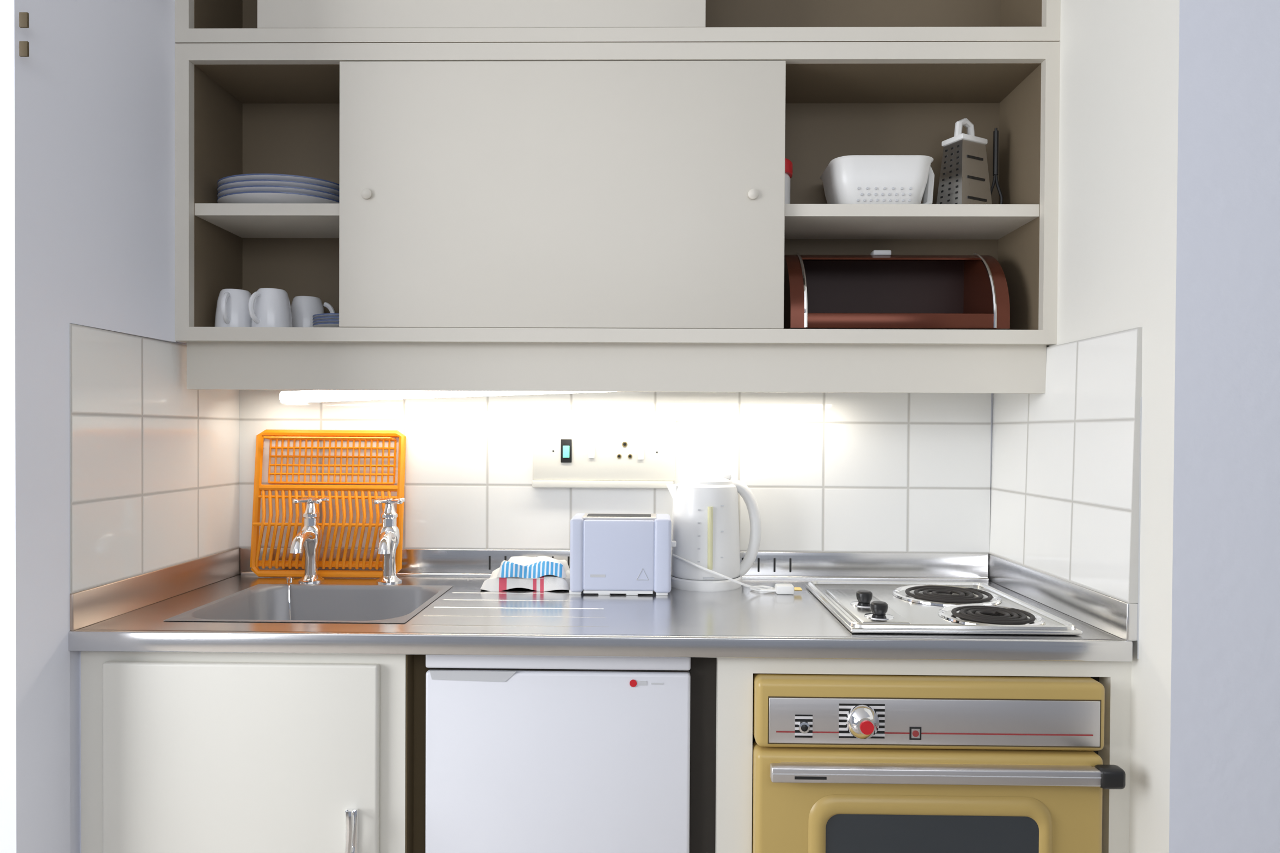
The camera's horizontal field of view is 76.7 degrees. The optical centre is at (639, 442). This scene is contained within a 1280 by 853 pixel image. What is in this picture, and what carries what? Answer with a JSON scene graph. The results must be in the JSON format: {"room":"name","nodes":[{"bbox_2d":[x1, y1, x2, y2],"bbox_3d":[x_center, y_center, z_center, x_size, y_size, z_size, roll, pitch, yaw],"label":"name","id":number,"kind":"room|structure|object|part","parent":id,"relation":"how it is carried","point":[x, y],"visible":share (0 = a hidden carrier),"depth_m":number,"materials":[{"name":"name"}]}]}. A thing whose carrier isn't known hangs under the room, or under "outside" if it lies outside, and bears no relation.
{"room":"kitchen","nodes":[
{"label":"kitchen","id":0,"kind":"room"},
{"bbox_2d":[0,0,241,852],"bbox_3d":[-2.022,-0.076,1.726,2.095,2.600,0.823,0,1,1],"label":"wall","id":1,"kind":"structure","parent":0,"point":[120,479],"depth_m":1.45,"materials":[{"name":"white paint"}]},
{"bbox_2d":[239,390,993,581],"bbox_3d":[-0.062,-0.069,2.039,1.864,2.600,0.136,0,1,1],"label":"wall","id":2,"kind":"structure","parent":0,"point":[880,486],"depth_m":1.98,"materials":[{"name":"white tile"}]},
{"bbox_2d":[532,417,675,488],"bbox_3d":[-0.087,0.026,1.969,0.346,0.171,0.021,0,1,1],"label":"power socket","id":3,"kind":"object","parent":2,"relation":"attached to","point":[568,452],"visible":0.98,"depth_m":1.96,"materials":[{"name":"white plastic"}]},
{"bbox_2d":[560,439,571,462],"bbox_3d":[-0.179,0.022,1.965,0.026,0.057,0.004,0,1,1],"label":"switch","id":4,"kind":"object","parent":3,"relation":"attached to","point":[566,444],"depth_m":1.96,"materials":[{"name":"black plastic"}]},
{"bbox_2d":[588,444,594,458],"bbox_3d":[-0.117,0.023,1.964,0.015,0.034,0.005,0,1,1],"label":"rocker switch","id":5,"kind":"object","parent":3,"relation":"attached to","point":[591,447],"depth_m":1.96,"materials":[{"name":"white plastic"}]},
{"bbox_2d":[637,446,643,459],"bbox_3d":[0.002,0.027,1.962,0.015,0.033,0.005,0,1,1],"label":"rocker switch","id":6,"kind":"object","parent":3,"relation":"attached to","point":[640,449],"depth_m":1.96,"materials":[{"name":"white plastic"}]},
{"bbox_2d":[175,0,1060,394],"bbox_3d":[-0.053,-0.703,1.830,1.848,1.187,0.301,0,1,1],"label":"upper cabinet","id":7,"kind":"object","parent":2,"relation":"attached to","point":[535,195],"visible":1,"depth_m":1.70,"materials":[{"name":"paint"}]},
{"bbox_2d":[214,288,251,327],"bbox_3d":[-0.897,-0.290,1.783,0.083,0.090,0.095,1,1,32],"label":"coffee mug","id":8,"kind":"object","parent":7,"relation":"on","point":[232,309],"visible":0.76,"depth_m":1.76,"materials":[{"name":"white ceramic"}]},
{"bbox_3d":[-0.890,-0.289,1.737,0.013,0.069,0.027,0,1,1],"label":"mug handle","id":9,"kind":"part","parent":8,"relation":"part of","materials":[{"name":"white ceramic"}]},
{"bbox_2d":[248,287,292,327],"bbox_3d":[-0.806,-0.289,1.771,0.083,0.090,0.095,0,1,-17],"label":"coffee mug","id":10,"kind":"object","parent":7,"relation":"on","point":[268,307],"visible":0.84,"depth_m":1.74,"materials":[{"name":"white ceramic"}]},
{"bbox_3d":[-0.824,-0.289,1.728,0.017,0.069,0.027,0,1,1],"label":"mug handle","id":11,"kind":"part","parent":10,"relation":"part of","materials":[{"name":"white ceramic"}]},
{"bbox_2d":[217,173,339,203],"bbox_3d":[-0.802,-0.542,1.821,0.282,0.062,0.197,0,1,1],"label":"plates","id":12,"kind":"object","parent":7,"relation":"on","point":[251,188],"visible":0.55,"depth_m":1.74,"materials":[{"name":"white ceramic"}]},
{"bbox_3d":[-0.802,-0.560,1.821,0.280,0.024,0.196,0,1,1],"label":"plate","id":13,"kind":"part","parent":12,"relation":"part of","materials":[{"name":"white ceramic"}]},
{"bbox_3d":[-0.802,-0.548,1.821,0.280,0.024,0.196,0,1,1],"label":"plate","id":14,"kind":"part","parent":12,"relation":"part of","materials":[{"name":"white ceramic"}]},
{"bbox_3d":[-0.802,-0.535,1.821,0.280,0.024,0.196,0,1,1],"label":"plate","id":15,"kind":"part","parent":12,"relation":"part of","materials":[{"name":"white ceramic"}]},
{"bbox_3d":[-0.803,-0.523,1.821,0.280,0.024,0.196,0,1,1],"label":"plate","id":16,"kind":"part","parent":12,"relation":"part of","materials":[{"name":"white ceramic"}]},
{"bbox_2d":[290,296,335,327],"bbox_3d":[-0.766,-0.290,1.873,0.095,0.090,0.083,1,1,37],"label":"coffee mug","id":17,"kind":"object","parent":7,"relation":"on","point":[302,308],"visible":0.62,"depth_m":1.84,"materials":[{"name":"white ceramic"}]},
{"bbox_3d":[-0.719,-0.290,1.876,0.027,0.069,0.011,0,1,1],"label":"mug handle","id":18,"kind":"part","parent":17,"relation":"part of","materials":[{"name":"white ceramic"}]},
{"bbox_2d":[312,313,340,327],"bbox_3d":[-0.652,-0.260,1.795,0.137,0.032,0.137,0,1,1],"label":"saucers","id":19,"kind":"object","parent":7,"relation":"on","point":[322,320],"visible":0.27,"depth_m":1.73,"materials":[{"name":"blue ceramic"}]},
{"bbox_3d":[-0.652,-0.269,1.795,0.136,0.012,0.136,0,1,1],"label":"plate","id":20,"kind":"part","parent":19,"relation":"part of","materials":[{"name":"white ceramic"}]},
{"bbox_3d":[-0.652,-0.263,1.795,0.136,0.012,0.136,0,1,1],"label":"plate","id":21,"kind":"part","parent":19,"relation":"part of","materials":[{"name":"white ceramic"}]},
{"bbox_3d":[-0.652,-0.256,1.795,0.136,0.012,0.136,0,1,1],"label":"plate","id":22,"kind":"part","parent":19,"relation":"part of","materials":[{"name":"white ceramic"}]},
{"bbox_3d":[-0.653,-0.250,1.795,0.136,0.012,0.136,0,1,1],"label":"plate","id":23,"kind":"part","parent":19,"relation":"part of","materials":[{"name":"white ceramic"}]},
{"bbox_3d":[-0.573,-0.520,1.695,0.022,0.022,0.011,0,1,1],"label":"door knob","id":24,"kind":"part","parent":7,"relation":"part of","materials":[{"name":"paint"}]},
{"bbox_2d":[279,390,608,403],"bbox_3d":[-0.416,-0.151,1.930,0.900,0.123,0.106,0,1,1],"label":"under-cabinet light","id":25,"kind":"object","parent":7,"relation":"attached to","point":[314,395],"visible":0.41,"depth_m":1.90,"materials":[{"name":"white plastic"}]},
{"bbox_3d":[-0.333,-1.067,1.697,0.942,0.398,0.012,0,1,1],"label":"sliding door","id":26,"kind":"part","parent":7,"relation":"part of","materials":[{"name":"paint"}]},
{"bbox_3d":[-0.165,-0.518,1.700,0.935,0.557,0.012,0,1,1],"label":"sliding door","id":27,"kind":"part","parent":7,"relation":"part of","materials":[{"name":"paint"}]},
{"bbox_3d":[-0.056,-0.225,1.840,1.790,0.029,0.291,0,1,1],"label":"panel","id":28,"kind":"part","parent":7,"relation":"part of","materials":[{"name":"paint"}]},
{"bbox_2d":[194,203,1038,239],"bbox_3d":[-0.055,-0.492,1.813,1.790,0.026,0.201,0,1,1],"label":"shelf","id":29,"kind":"object","parent":7,"relation":"attached to","point":[232,221],"depth_m":1.75,"materials":[{"name":"paint"}]},
{"bbox_3d":[-0.052,-0.817,1.833,1.790,0.035,0.291,0,1,1],"label":"panel","id":30,"kind":"part","parent":7,"relation":"part of","materials":[{"name":"paint"}]},
{"bbox_3d":[-0.052,-0.852,1.833,1.848,0.029,0.291,0,1,1],"label":"panel","id":31,"kind":"part","parent":7,"relation":"part of","materials":[{"name":"paint"}]},
{"bbox_3d":[-0.052,-0.521,1.947,1.790,0.560,0.069,0,1,1],"label":"panel","id":32,"kind":"part","parent":7,"relation":"part of","materials":[{"name":"paint"}]},
{"bbox_3d":[-0.049,-1.067,1.942,1.790,0.400,0.069,0,1,1],"label":"panel","id":33,"kind":"part","parent":7,"relation":"part of","materials":[{"name":"paint"}]},
{"bbox_3d":[0.235,-0.516,1.682,0.022,0.022,0.011,0,1,1],"label":"door knob","id":34,"kind":"part","parent":7,"relation":"part of","materials":[{"name":"paint"}]},
{"bbox_2d":[784,158,792,204],"bbox_3d":[0.295,-0.566,1.822,0.096,0.123,0.096,0,1,1],"label":"storage jar","id":35,"kind":"object","parent":7,"relation":"on","point":[788,165],"visible":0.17,"depth_m":1.79,"materials":[{"name":"white plastic"}]},
{"bbox_3d":[0.295,-0.612,1.821,0.096,0.031,0.096,0,1,1],"label":"jar lid","id":36,"kind":"part","parent":35,"relation":"part of","materials":[{"name":"red plastic"}]},
{"bbox_2d":[820,155,934,204],"bbox_3d":[0.528,-0.556,1.802,0.232,0.106,0.184,0,1,1],"label":"colander","id":37,"kind":"object","parent":7,"relation":"on","point":[853,179],"visible":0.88,"depth_m":1.73,"materials":[{"name":"white plastic"}]},
{"bbox_3d":[0.623,-0.557,1.781,0.042,0.102,0.048,0,1,1],"label":"handle","id":38,"kind":"part","parent":37,"relation":"part of","materials":[{"name":"white plastic"}]},
{"bbox_2d":[783,250,1010,329],"bbox_3d":[0.552,-0.336,1.803,0.462,0.188,0.190,0,1,1],"label":"bread box","id":39,"kind":"object","parent":7,"relation":"on","point":[880,289],"visible":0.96,"depth_m":1.87,"materials":[{"name":"orange metal"}]},
{"bbox_3d":[0.353,-0.338,1.806,0.006,0.188,0.190,0,1,1],"label":"trim","id":40,"kind":"part","parent":39,"relation":"part of","materials":[{"name":"silver metal"}]},
{"bbox_3d":[0.543,-0.424,1.825,0.040,0.012,0.030,0,1,1],"label":"lid knob","id":41,"kind":"part","parent":39,"relation":"part of","materials":[{"name":"grey"}]},
{"bbox_3d":[0.553,-0.415,1.844,0.402,0.022,0.107,0,1,1],"label":"roll lid","id":42,"kind":"part","parent":39,"relation":"part of","materials":[{"name":"orange metal"}]},
{"bbox_3d":[0.751,-0.336,1.799,0.006,0.188,0.190,0,1,1],"label":"trim","id":43,"kind":"part","parent":39,"relation":"part of","materials":[{"name":"silver metal"}]},
{"bbox_2d":[936,118,992,204],"bbox_3d":[0.727,-0.614,1.814,0.100,0.224,0.076,0,1,-27],"label":"grater","id":44,"kind":"object","parent":7,"relation":"on","point":[964,179],"visible":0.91,"depth_m":1.79,"materials":[{"name":"metal"}]},
{"bbox_3d":[0.728,-0.696,1.814,0.096,0.061,0.088,0,1,1],"label":"handle","id":45,"kind":"part","parent":44,"relation":"part of","materials":[{"name":"white plastic"}]},
{"bbox_2d":[990,127,1002,204],"bbox_3d":[0.801,-0.604,1.823,0.034,0.205,0.012,0,1,1],"label":"tongs","id":46,"kind":"object","parent":7,"relation":"on","point":[996,132],"visible":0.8,"depth_m":1.82,"materials":[{"name":"black plastic"}]},
{"bbox_2d":[751,673,1125,852],"bbox_3d":[0.512,0.695,1.640,0.622,0.575,0.590,0,1,1],"label":"oven","id":47,"kind":"object","parent":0,"point":[842,763],"depth_m":1.38,"materials":[{"name":"paint"}]},
{"bbox_2d":[987,0,1279,852],"bbox_3d":[1.887,-0.054,1.680,2.085,2.600,0.792,0,1,1],"label":"wall","id":48,"kind":"structure","parent":0,"point":[1135,498],"depth_m":1.31,"materials":[{"name":"white paint"}]},
{"bbox_3d":[-0.106,1.278,-0.083,6.000,0.050,5.000,0,1,1],"label":"floor","id":49,"kind":"structure","parent":0,"visible":0},
{"bbox_2d":[80,651,428,852],"bbox_3d":[-0.689,0.800,1.696,0.612,0.863,0.614,0,1,1],"label":"base cabinet","id":50,"kind":"object","parent":49,"relation":"on","point":[182,752],"visible":0.88,"depth_m":1.42,"materials":[{"name":"paint"}]},
{"bbox_3d":[-0.504,0.681,1.403,0.023,0.093,0.036,0,1,1],"label":"latch handle","id":51,"kind":"part","parent":50,"relation":"part of","materials":[{"name":"silver metal"}]},
{"bbox_2d":[68,574,1132,661],"bbox_3d":[-0.074,0.352,1.697,1.852,0.036,0.587,0,1,1],"label":"countertop","id":52,"kind":"structure","parent":50,"relation":"on","point":[743,622],"depth_m":1.43,"materials":[{"name":"silver metal"}]},
{"bbox_2d":[163,576,452,623],"bbox_3d":[-0.656,0.398,1.691,0.451,0.169,0.390,0,1,1],"label":"sink","id":53,"kind":"object","parent":52,"relation":"in","point":[258,603],"visible":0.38,"depth_m":1.84,"materials":[{"name":"silver metal"}]},
{"bbox_3d":[-0.801,0.388,1.851,0.043,0.153,0.073,0,1,1],"label":"plug chain","id":54,"kind":"part","parent":53,"relation":"part of","materials":[{"name":"silver metal"}]},
{"bbox_2d":[289,496,329,583],"bbox_3d":[-0.776,0.230,1.874,0.069,0.199,0.139,0,1,1],"label":"water tap","id":55,"kind":"object","parent":52,"relation":"on","point":[309,539],"visible":1,"depth_m":1.89,"materials":[{"name":"silver metal"}]},
{"bbox_3d":[-0.775,0.227,1.857,0.036,0.046,0.104,0,1,1],"label":"spout","id":56,"kind":"part","parent":55,"relation":"part of","materials":[{"name":"silver metal"}]},
{"bbox_2d":[249,429,405,577],"bbox_3d":[-0.758,0.149,1.964,0.369,0.357,0.061,0,1,1],"label":"dish rack","id":57,"kind":"object","parent":52,"relation":"on","point":[276,435],"visible":0.88,"depth_m":1.96,"materials":[{"name":"orange plastic"}]},
{"bbox_2d":[372,497,405,584],"bbox_3d":[-0.584,0.231,1.871,0.067,0.199,0.137,0,1,-10],"label":"water tap","id":58,"kind":"object","parent":52,"relation":"on","point":[389,533],"visible":1,"depth_m":1.89,"materials":[{"name":"silver metal"}]},
{"bbox_3d":[-0.584,0.228,1.855,0.047,0.046,0.104,0,1,1],"label":"spout","id":59,"kind":"part","parent":58,"relation":"part of","materials":[{"name":"silver metal"}]},
{"bbox_2d":[480,556,569,591],"bbox_3d":[-0.253,0.300,1.874,0.208,0.064,0.148,0,1,1],"label":"dish towel","id":60,"kind":"object","parent":52,"relation":"on","point":[540,573],"visible":0.94,"depth_m":1.81,"materials":[{"name":"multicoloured fabric"}]},
{"bbox_2d":[569,513,676,595],"bbox_3d":[-0.036,0.249,1.817,0.234,0.170,0.122,0,1,1],"label":"toaster","id":61,"kind":"object","parent":52,"relation":"on","point":[628,554],"visible":1,"depth_m":1.76,"materials":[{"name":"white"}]},
{"bbox_2d":[583,590,652,594],"bbox_3d":[-0.047,0.327,1.815,0.151,0.006,0.104,0,1,1],"label":"tray","id":62,"kind":"object","parent":61,"relation":"on","point":[599,592],"depth_m":1.76,"materials":[{"name":"white plastic"}]},
{"bbox_3d":[-0.045,0.168,1.816,0.163,0.007,0.094,0,1,1],"label":"plate","id":63,"kind":"part","parent":61,"relation":"part of","materials":[{"name":"metal"}]},
{"bbox_3d":[0.074,0.228,1.815,0.014,0.012,0.020,0,1,1],"label":"lever","id":64,"kind":"part","parent":61,"relation":"part of","materials":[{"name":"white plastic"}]},
{"bbox_2d":[666,474,802,594],"bbox_3d":[0.210,0.204,1.878,0.299,0.260,0.198,0,1,1],"label":"electric kettle","id":65,"kind":"object","parent":52,"relation":"on","point":[705,521],"visible":0.99,"depth_m":1.83,"materials":[{"name":"white plastic"}]},
{"bbox_3d":[0.073,0.123,1.893,0.024,0.046,0.060,0,1,1],"label":"spout","id":66,"kind":"part","parent":65,"relation":"part of","materials":[{"name":"white plastic"}]},
{"bbox_3d":[0.157,0.087,1.891,0.120,0.026,0.120,0,1,1],"label":"lid","id":67,"kind":"part","parent":65,"relation":"part of","materials":[{"name":"white plastic"}]},
{"bbox_3d":[0.242,0.205,1.891,0.083,0.238,0.032,0,1,1],"label":"handle","id":68,"kind":"part","parent":65,"relation":"part of","materials":[{"name":"white plastic"}]},
{"bbox_2d":[804,580,1082,635],"bbox_3d":[0.581,0.316,1.647,0.408,0.043,0.438,0,1,1],"label":"cooktop","id":69,"kind":"object","parent":52,"relation":"in","point":[862,607],"visible":1,"depth_m":1.56,"materials":[{"name":"silver metal"}]},
{"bbox_3d":[0.444,0.307,1.603,0.032,0.024,0.032,0,1,1],"label":"knob","id":70,"kind":"part","parent":69,"relation":"part of","materials":[{"name":"black plastic"}]},
{"bbox_3d":[0.443,0.308,1.498,0.032,0.024,0.032,0,1,1],"label":"knob","id":71,"kind":"part","parent":69,"relation":"part of","materials":[{"name":"black plastic"}]},
{"bbox_2d":[892,584,1001,606],"bbox_3d":[0.650,0.328,1.720,0.218,0.012,0.218,0,1,1],"label":"burner","id":72,"kind":"object","parent":69,"relation":"on","point":[928,595],"depth_m":1.70,"materials":[{"name":"black metal"}]},
{"bbox_2d":[938,604,1045,625],"bbox_3d":[0.660,0.330,1.523,0.186,0.012,0.186,0,1,1],"label":"burner","id":73,"kind":"object","parent":69,"relation":"on","point":[948,614],"depth_m":1.51,"materials":[{"name":"black metal"}]},
{"bbox_2d":[425,655,690,852],"bbox_3d":[-0.145,0.800,1.704,0.473,0.849,0.526,0,1,1],"label":"mini fridge","id":74,"kind":"object","parent":49,"relation":"on","point":[524,754],"visible":0.84,"depth_m":1.44,"materials":[{"name":"metal"}]},
{"bbox_2d":[689,657,1131,852],"bbox_3d":[0.479,0.805,1.704,0.774,0.866,0.562,0,1,1],"label":"base cabinet","id":75,"kind":"object","parent":49,"relation":"on","point":[720,781],"visible":0.37,"depth_m":1.42,"materials":[{"name":"white wood"}]},
{"bbox_3d":[0.511,0.392,1.433,0.624,0.033,0.030,0,1,1],"label":"rail","id":76,"kind":"part","parent":75,"relation":"part of","materials":[{"name":"paint"}]}
]}

